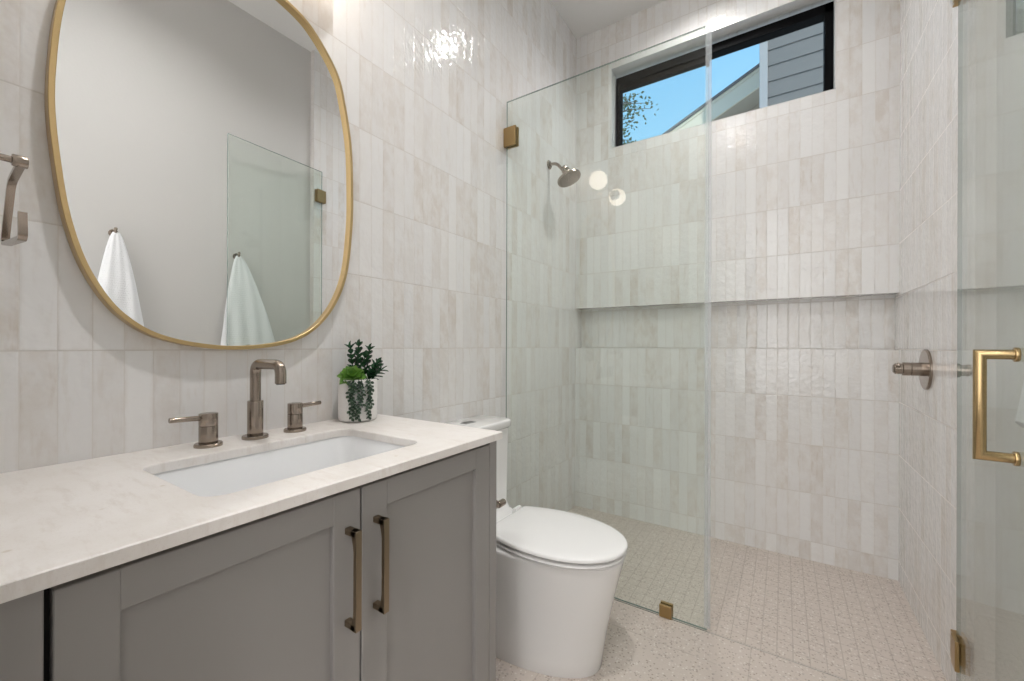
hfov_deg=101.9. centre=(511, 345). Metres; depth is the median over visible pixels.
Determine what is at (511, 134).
glass panel
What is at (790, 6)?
trim
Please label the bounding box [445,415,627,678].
toilet
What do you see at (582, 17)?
ceiling
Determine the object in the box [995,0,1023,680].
wall
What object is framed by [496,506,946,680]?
floor
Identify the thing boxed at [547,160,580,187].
showerhead
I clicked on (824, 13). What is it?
window
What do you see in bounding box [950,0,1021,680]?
shower door
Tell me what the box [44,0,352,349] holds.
mirror
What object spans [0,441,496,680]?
vanity cabinet
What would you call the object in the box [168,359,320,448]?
faucet
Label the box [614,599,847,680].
trim
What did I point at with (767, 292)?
wall
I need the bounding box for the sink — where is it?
[153,436,405,496]
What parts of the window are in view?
sash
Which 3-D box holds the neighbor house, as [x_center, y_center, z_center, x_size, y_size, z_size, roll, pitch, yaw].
[3.186,-3.063,5.741,6.500,4.425,2.115,0,0,33]
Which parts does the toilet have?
tank lid, tank, bowl, seat, lid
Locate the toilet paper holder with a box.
[496,498,505,508]
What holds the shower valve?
attached to the wall at (926, 299)
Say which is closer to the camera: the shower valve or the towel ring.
the towel ring
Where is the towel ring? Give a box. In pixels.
[0,153,28,245]
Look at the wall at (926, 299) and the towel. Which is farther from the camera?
the wall at (926, 299)
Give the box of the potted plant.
[337,339,388,422]
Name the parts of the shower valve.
handle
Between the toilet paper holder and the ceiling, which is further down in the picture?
the toilet paper holder
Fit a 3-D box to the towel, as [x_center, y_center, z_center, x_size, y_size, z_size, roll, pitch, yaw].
[1.148,-0.164,0.864,0.031,0.799,0.408,0,0,33]
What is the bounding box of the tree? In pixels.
[623,91,658,144]
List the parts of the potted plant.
stem, pot, stem, stem, stem, stem, stem, stem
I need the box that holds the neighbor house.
[663,22,822,133]
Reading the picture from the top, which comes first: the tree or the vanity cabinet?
the tree
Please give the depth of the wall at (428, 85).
1.60 m
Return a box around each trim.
[611,0,835,148]
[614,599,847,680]
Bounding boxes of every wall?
[0,0,580,511]
[575,0,899,580]
[895,0,996,680]
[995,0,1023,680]
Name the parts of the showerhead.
arm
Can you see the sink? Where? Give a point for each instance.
(227, 476)
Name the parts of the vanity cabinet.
door, panel, handle, handle, door, panel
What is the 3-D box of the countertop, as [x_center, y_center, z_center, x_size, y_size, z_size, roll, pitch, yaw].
[-0.523,0.253,0.942,0.572,0.020,0.941,0,0,33]
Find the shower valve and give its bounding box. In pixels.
[892,349,932,389]
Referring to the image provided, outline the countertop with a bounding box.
[0,414,501,603]
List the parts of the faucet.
lever, handle, spout, handle, lever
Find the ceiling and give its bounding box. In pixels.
[551,0,664,38]
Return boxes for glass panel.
[504,24,708,629]
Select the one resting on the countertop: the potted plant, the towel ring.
the potted plant
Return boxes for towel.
[1015,383,1023,428]
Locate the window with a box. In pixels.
[616,1,833,146]

